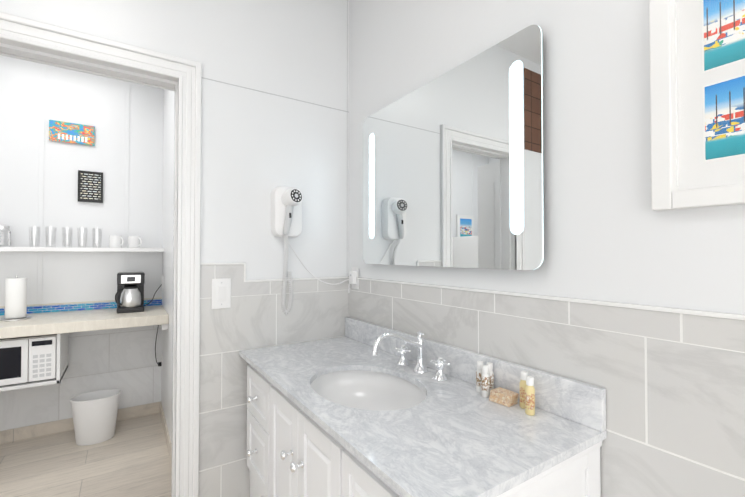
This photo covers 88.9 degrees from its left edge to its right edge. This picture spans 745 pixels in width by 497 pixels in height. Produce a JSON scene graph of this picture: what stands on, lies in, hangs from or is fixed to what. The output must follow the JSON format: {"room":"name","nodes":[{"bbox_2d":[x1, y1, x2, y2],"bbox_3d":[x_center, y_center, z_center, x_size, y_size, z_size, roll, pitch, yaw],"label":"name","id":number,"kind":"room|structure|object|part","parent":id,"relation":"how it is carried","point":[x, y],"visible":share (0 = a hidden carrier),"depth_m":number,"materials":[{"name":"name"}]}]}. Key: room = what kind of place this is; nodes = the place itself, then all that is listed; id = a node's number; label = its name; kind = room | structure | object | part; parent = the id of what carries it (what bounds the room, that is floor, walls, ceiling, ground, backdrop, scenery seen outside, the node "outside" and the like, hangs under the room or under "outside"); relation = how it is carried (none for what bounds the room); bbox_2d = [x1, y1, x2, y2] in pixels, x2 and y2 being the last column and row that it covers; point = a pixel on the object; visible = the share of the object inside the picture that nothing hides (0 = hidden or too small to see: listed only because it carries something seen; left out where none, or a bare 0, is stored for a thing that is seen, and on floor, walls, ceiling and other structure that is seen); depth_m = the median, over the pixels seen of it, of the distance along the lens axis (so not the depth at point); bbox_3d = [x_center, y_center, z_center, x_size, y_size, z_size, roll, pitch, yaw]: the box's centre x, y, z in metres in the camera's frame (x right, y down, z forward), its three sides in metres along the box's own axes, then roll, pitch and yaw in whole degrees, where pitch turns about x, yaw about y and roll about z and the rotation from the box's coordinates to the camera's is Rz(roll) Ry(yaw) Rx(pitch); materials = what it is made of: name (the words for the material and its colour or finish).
{"room":"bathroom","nodes":[
{"label":"bathroom","id":0,"kind":"room"},
{"bbox_2d":[0,412,171,496],"bbox_3d":[-1.178,1.341,0.516,3.640,0.060,5.280,1,-1,-33],"label":"floor","id":1,"kind":"structure","parent":0,"point":[131,458],"depth_m":2.35,"materials":[{"name":"brown wood"}]},
{"bbox_2d":[70,389,120,445],"bbox_3d":[-1.944,1.187,2.670,0.292,0.311,0.210,1,-1,-33],"label":"trash can","id":2,"kind":"object","parent":1,"relation":"on","point":[94,413],"visible":1,"depth_m":2.61,"materials":[{"name":"white plastic"}]},
{"bbox_2d":[239,353,606,496],"bbox_3d":[-0.018,0.897,1.307,0.576,0.848,1.268,1,-1,-33],"label":"bathroom vanity","id":3,"kind":"object","parent":1,"relation":"on","point":[290,453],"depth_m":1.09,"materials":[{"name":"white paint"}]},
{"bbox_2d":[239,337,602,496],"bbox_3d":[-0.012,0.463,1.320,0.562,0.020,1.288,1,-1,-33],"label":"countertop","id":4,"kind":"structure","parent":3,"relation":"on","point":[429,437],"depth_m":0.98,"materials":[{"name":"grey stone"}]},
{"bbox_2d":[310,370,426,410],"bbox_3d":[-0.021,0.557,1.266,0.406,0.168,0.538,1,-1,-33],"label":"sink","id":5,"kind":"object","parent":4,"relation":"in","point":[376,390],"depth_m":1.44,"materials":[{"name":"white ceramic"}]},
{"bbox_2d":[372,331,449,381],"bbox_3d":[0.103,0.374,1.356,0.249,0.158,0.282,1,-1,-33],"label":"faucet","id":6,"kind":"object","parent":4,"relation":"on","point":[420,366],"visible":1,"depth_m":1.38,"materials":[{"name":"silver metal"}]},
{"bbox_2d":[476,361,482,392],"bbox_3d":[0.339,0.403,1.196,0.025,0.094,0.025,1,-1,-33],"label":"toiletry bottle","id":7,"kind":"object","parent":4,"relation":"on","point":[479,374],"visible":0.85,"depth_m":1.19,"materials":[{"name":"white plastic"}]},
{"bbox_2d":[481,365,489,397],"bbox_3d":[0.344,0.403,1.154,0.025,0.094,0.025,1,-1,-33],"label":"toiletry bottle","id":8,"kind":"object","parent":4,"relation":"on","point":[485,384],"visible":0.92,"depth_m":1.15,"materials":[{"name":"white plastic"}]},
{"bbox_2d":[486,362,493,389],"bbox_3d":[0.365,0.403,1.182,0.025,0.094,0.025,1,-1,-33],"label":"toiletry bottle","id":9,"kind":"object","parent":4,"relation":"on","point":[490,365],"visible":0.52,"depth_m":1.17,"materials":[{"name":"white plastic"}]},
{"bbox_2d":[489,387,518,406],"bbox_3d":[0.383,0.434,1.112,0.053,0.030,0.071,1,-1,-33],"label":"soap","id":10,"kind":"object","parent":4,"relation":"on","point":[503,396],"visible":1,"depth_m":1.10,"materials":[{"name":"beige"}]},
{"bbox_2d":[519,371,527,408],"bbox_3d":[0.429,0.399,1.073,0.025,0.100,0.025,1,-1,-33],"label":"toiletry bottle","id":11,"kind":"object","parent":4,"relation":"on","point":[522,382],"visible":0.73,"depth_m":1.07,"materials":[{"name":"yellow plastic"}]},
{"bbox_2d":[525,376,534,415],"bbox_3d":[0.426,0.398,1.029,0.025,0.100,0.025,1,-1,-33],"label":"toiletry bottle","id":12,"kind":"object","parent":4,"relation":"on","point":[529,399],"visible":1,"depth_m":1.02,"materials":[{"name":"yellow plastic"}]},
{"bbox_2d":[0,0,347,442],"bbox_3d":[-1.532,-0.079,1.190,3.520,2.800,0.121,1,-1,-33],"label":"wall","id":13,"kind":"structure","parent":0,"point":[296,92],"depth_m":1.97,"materials":[{"name":"white paint"}]},
{"bbox_2d":[37,63,44,302],"bbox_3d":[-2.400,-0.530,2.754,0.028,1.850,0.005,1,-1,-33],"label":"batten","id":14,"kind":"object","parent":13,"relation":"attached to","point":[41,178],"depth_m":2.75,"materials":[{"name":"white paint"}]},
{"bbox_2d":[0,247,163,251],"bbox_3d":[-2.330,0.007,2.674,1.507,0.030,0.199,1,-1,-33],"label":"shelf","id":15,"kind":"object","parent":14,"relation":"attached to","point":[45,249],"visible":1,"depth_m":2.70,"materials":[{"name":"white paint"}]},
{"bbox_2d":[0,226,10,246],"bbox_3d":[-2.501,-0.082,2.565,0.086,0.142,0.086,1,-1,-33],"label":"jar","id":16,"kind":"object","parent":15,"relation":"on","point":[5,236],"visible":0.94,"depth_m":2.55,"materials":[{"name":"clear glass"}]},
{"bbox_2d":[28,226,40,246],"bbox_3d":[-2.368,-0.082,2.663,0.066,0.145,0.066,1,-1,-33],"label":"tumbler","id":17,"kind":"object","parent":15,"relation":"on","point":[33,236],"visible":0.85,"depth_m":2.66,"materials":[{"name":"clear glass"}]},
{"bbox_2d":[45,226,56,246],"bbox_3d":[-2.277,-0.081,2.687,0.066,0.145,0.066,1,-1,-33],"label":"tumbler","id":18,"kind":"object","parent":15,"relation":"on","point":[47,243],"visible":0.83,"depth_m":2.68,"materials":[{"name":"clear glass"}]},
{"bbox_2d":[62,227,72,246],"bbox_3d":[-2.218,-0.080,2.762,0.066,0.145,0.066,1,-1,-33],"label":"tumbler","id":19,"kind":"object","parent":15,"relation":"on","point":[71,231],"visible":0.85,"depth_m":2.76,"materials":[{"name":"clear glass"}]},
{"bbox_2d":[77,227,87,246],"bbox_3d":[-2.126,-0.080,2.786,0.066,0.145,0.066,1,-1,-33],"label":"tumbler","id":20,"kind":"object","parent":15,"relation":"on","point":[83,236],"visible":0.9,"depth_m":2.78,"materials":[{"name":"clear glass"}]},
{"bbox_2d":[92,228,102,247],"bbox_3d":[-2.071,-0.079,2.857,0.066,0.145,0.066,1,-1,-33],"label":"tumbler","id":21,"kind":"object","parent":15,"relation":"on","point":[97,237],"visible":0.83,"depth_m":2.86,"materials":[{"name":"clear glass"}]},
{"bbox_2d":[109,236,123,247],"bbox_3d":[-1.962,-0.051,2.913,0.095,0.092,0.085,1,-1,-33],"label":"mug","id":22,"kind":"object","parent":15,"relation":"on","point":[116,241],"visible":0.96,"depth_m":2.88,"materials":[{"name":"white ceramic"}]},
{"bbox_2d":[128,236,141,247],"bbox_3d":[-1.861,-0.050,2.979,0.095,0.092,0.085,1,-1,-33],"label":"mug","id":23,"kind":"object","parent":15,"relation":"on","point":[133,241],"visible":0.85,"depth_m":2.94,"materials":[{"name":"white ceramic"}]},
{"bbox_2d":[49,120,94,145],"bbox_3d":[-2.247,-0.864,2.846,0.270,0.150,0.010,1,-1,-33],"label":"sign","id":24,"kind":"object","parent":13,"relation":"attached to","point":[66,132],"visible":1,"depth_m":2.84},
{"bbox_2d":[0,402,157,443],"bbox_3d":[-2.864,1.297,2.420,2.658,0.085,0.011,1,-1,-33],"label":"baseboard","id":25,"kind":"structure","parent":13,"relation":"attached to","point":[20,433],"depth_m":2.77,"materials":[{"name":"brown wood"}]},
{"bbox_2d":[0,297,161,314],"bbox_3d":[-2.383,0.433,2.749,1.508,0.064,0.008,1,-1,-33],"label":"mosaic","id":26,"kind":"object","parent":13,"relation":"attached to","point":[62,307],"visible":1,"depth_m":2.85,"materials":[{"name":"tile"}]},
{"bbox_2d":[0,325,161,430],"bbox_3d":[-2.865,0.897,2.428,2.658,0.715,0.006,1,-1,-33],"label":"wall tiles","id":27,"kind":"structure","parent":13,"relation":"attached to","point":[123,360],"depth_m":2.92,"materials":[{"name":"white tile"}]},
{"bbox_2d":[0,305,168,338],"bbox_3d":[-2.221,0.516,2.499,1.507,0.110,0.599,1,-1,-33],"label":"countertop","id":28,"kind":"structure","parent":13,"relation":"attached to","point":[37,324],"depth_m":2.49,"materials":[{"name":"stone"}]},
{"bbox_2d":[0,275,30,320],"bbox_3d":[-2.320,0.317,2.474,0.150,0.285,0.150,1,-1,-33],"label":"paper towel","id":29,"kind":"object","parent":28,"relation":"on","point":[16,298],"visible":1,"depth_m":2.44,"materials":[{"name":"white paper"}]},
{"bbox_2d":[0,333,68,391],"bbox_3d":[-2.340,0.693,2.461,0.540,0.334,0.430,1,-1,-33],"label":"shelf","id":30,"kind":"object","parent":28,"relation":"attached to","point":[62,353],"visible":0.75,"depth_m":2.42,"materials":[{"name":"white paint"}]},
{"bbox_2d":[0,334,56,385],"bbox_3d":[-2.314,0.697,2.422,0.500,0.282,0.344,1,-1,-33],"label":"microwave","id":31,"kind":"object","parent":30,"relation":"on","point":[27,359],"visible":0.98,"depth_m":2.35,"materials":[{"name":"white plastic"}]},
{"bbox_2d":[115,272,144,312],"bbox_3d":[-1.808,0.323,2.831,0.182,0.285,0.201,1,-1,-33],"label":"coffee maker","id":32,"kind":"object","parent":28,"relation":"on","point":[129,296],"visible":0.98,"depth_m":2.76,"materials":[{"name":"black plastic"}]},
{"bbox_2d":[78,170,102,202],"bbox_3d":[-2.152,-0.470,2.901,0.155,0.235,0.012,1,-1,-33],"label":"chalkboard sign","id":33,"kind":"object","parent":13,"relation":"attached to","point":[90,186],"visible":1,"depth_m":2.90,"materials":[{"name":"black"}]},
{"bbox_2d":[0,12,201,496],"bbox_3d":[-1.121,0.263,1.452,0.828,2.124,0.164,1,-1,-33],"label":"door frame","id":34,"kind":"structure","parent":13,"relation":"attached to","point":[22,38],"depth_m":1.58,"materials":[{"name":"white paint"}]},
{"bbox_2d":[124,81,129,271],"bbox_3d":[-1.964,-0.526,3.038,0.028,1.850,0.005,1,-1,-33],"label":"batten","id":35,"kind":"object","parent":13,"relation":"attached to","point":[127,116],"depth_m":3.04,"materials":[{"name":"white paint"}]},
{"bbox_2d":[144,275,162,305],"bbox_3d":[-1.726,0.334,3.025,0.062,0.235,0.161,0,-1,24],"label":"electrical outlet","id":36,"kind":"object","parent":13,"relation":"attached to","point":[162,275],"depth_m":3.05,"materials":[{"name":"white plastic"}]},
{"bbox_2d":[155,325,162,369],"bbox_3d":[-1.717,0.754,3.052,0.053,0.427,0.111,1,-1,-33],"label":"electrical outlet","id":37,"kind":"object","parent":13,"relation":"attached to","point":[160,363],"depth_m":3.03,"materials":[{"name":"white plastic"}]},
{"bbox_2d":[158,402,171,465],"bbox_3d":[-1.279,1.297,2.415,0.011,0.085,1.690,1,-1,-33],"label":"baseboard","id":38,"kind":"structure","parent":13,"relation":"attached to","point":[160,409],"depth_m":2.68,"materials":[{"name":"brown wood"}]},
{"bbox_2d":[271,186,358,314],"bbox_3d":[-0.274,0.013,1.865,0.418,0.614,0.122,1,-1,-33],"label":"hair dryer","id":39,"kind":"object","parent":13,"relation":"attached to","point":[286,212],"visible":0.98,"depth_m":1.79,"materials":[{"name":"white plastic"}]},
{"bbox_3d":[-0.280,0.126,1.889,0.358,0.388,0.070,1,-1,-33],"label":"cord","id":40,"kind":"part","parent":39,"relation":"part of","materials":[{"name":"white plastic"}]},
{"bbox_2d":[344,0,744,314],"bbox_3d":[0.800,-0.086,0.719,0.130,2.800,3.180,1,-1,-33],"label":"wall","id":41,"kind":"structure","parent":0,"point":[604,240],"depth_m":1.01,"materials":[{"name":"white paint"}]},
{"bbox_2d":[363,25,543,269],"bbox_3d":[0.226,-0.284,1.466,0.036,0.704,0.951,1,-1,-33],"label":"mirror","id":42,"kind":"object","parent":41,"relation":"attached to","point":[452,167],"visible":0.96,"depth_m":1.30,"materials":[{"name":"clear glass"}]},
{"bbox_2d":[199,262,744,496],"bbox_3d":[0.440,0.677,0.484,0.736,1.266,3.200,1,-1,-33],"label":"wall tiles","id":43,"kind":"structure","parent":41,"relation":"attached to","point":[671,381],"depth_m":1.02,"materials":[{"name":"white tile"}]},
{"bbox_2d":[212,278,230,308],"bbox_3d":[-0.662,0.197,1.665,0.080,0.132,0.014,1,-1,-33],"label":"switch plate","id":44,"kind":"object","parent":43,"relation":"attached to","point":[221,292],"visible":1,"depth_m":1.66,"materials":[{"name":"white plastic"}]},
{"bbox_2d":[348,267,358,292],"bbox_3d":[-0.103,0.164,1.953,0.032,0.132,0.070,1,-1,-33],"label":"outlet","id":45,"kind":"object","parent":43,"relation":"attached to","point":[352,279],"depth_m":1.94,"materials":[{"name":"white plastic"}]},
{"bbox_2d":[345,317,606,432],"bbox_3d":[0.215,0.404,1.469,0.021,0.101,1.288,1,-1,-33],"label":"backsplash","id":46,"kind":"structure","parent":41,"relation":"attached to","point":[585,403],"depth_m":1.15,"materials":[{"name":"grey stone"}]},
{"bbox_2d":[649,0,744,210],"bbox_3d":[0.797,-0.568,0.605,0.025,0.960,0.610,1,-1,-33],"label":"picture frame","id":47,"kind":"object","parent":41,"relation":"attached to","point":[697,86],"visible":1,"depth_m":0.79,"materials":[{"name":"white paint"}]}
]}

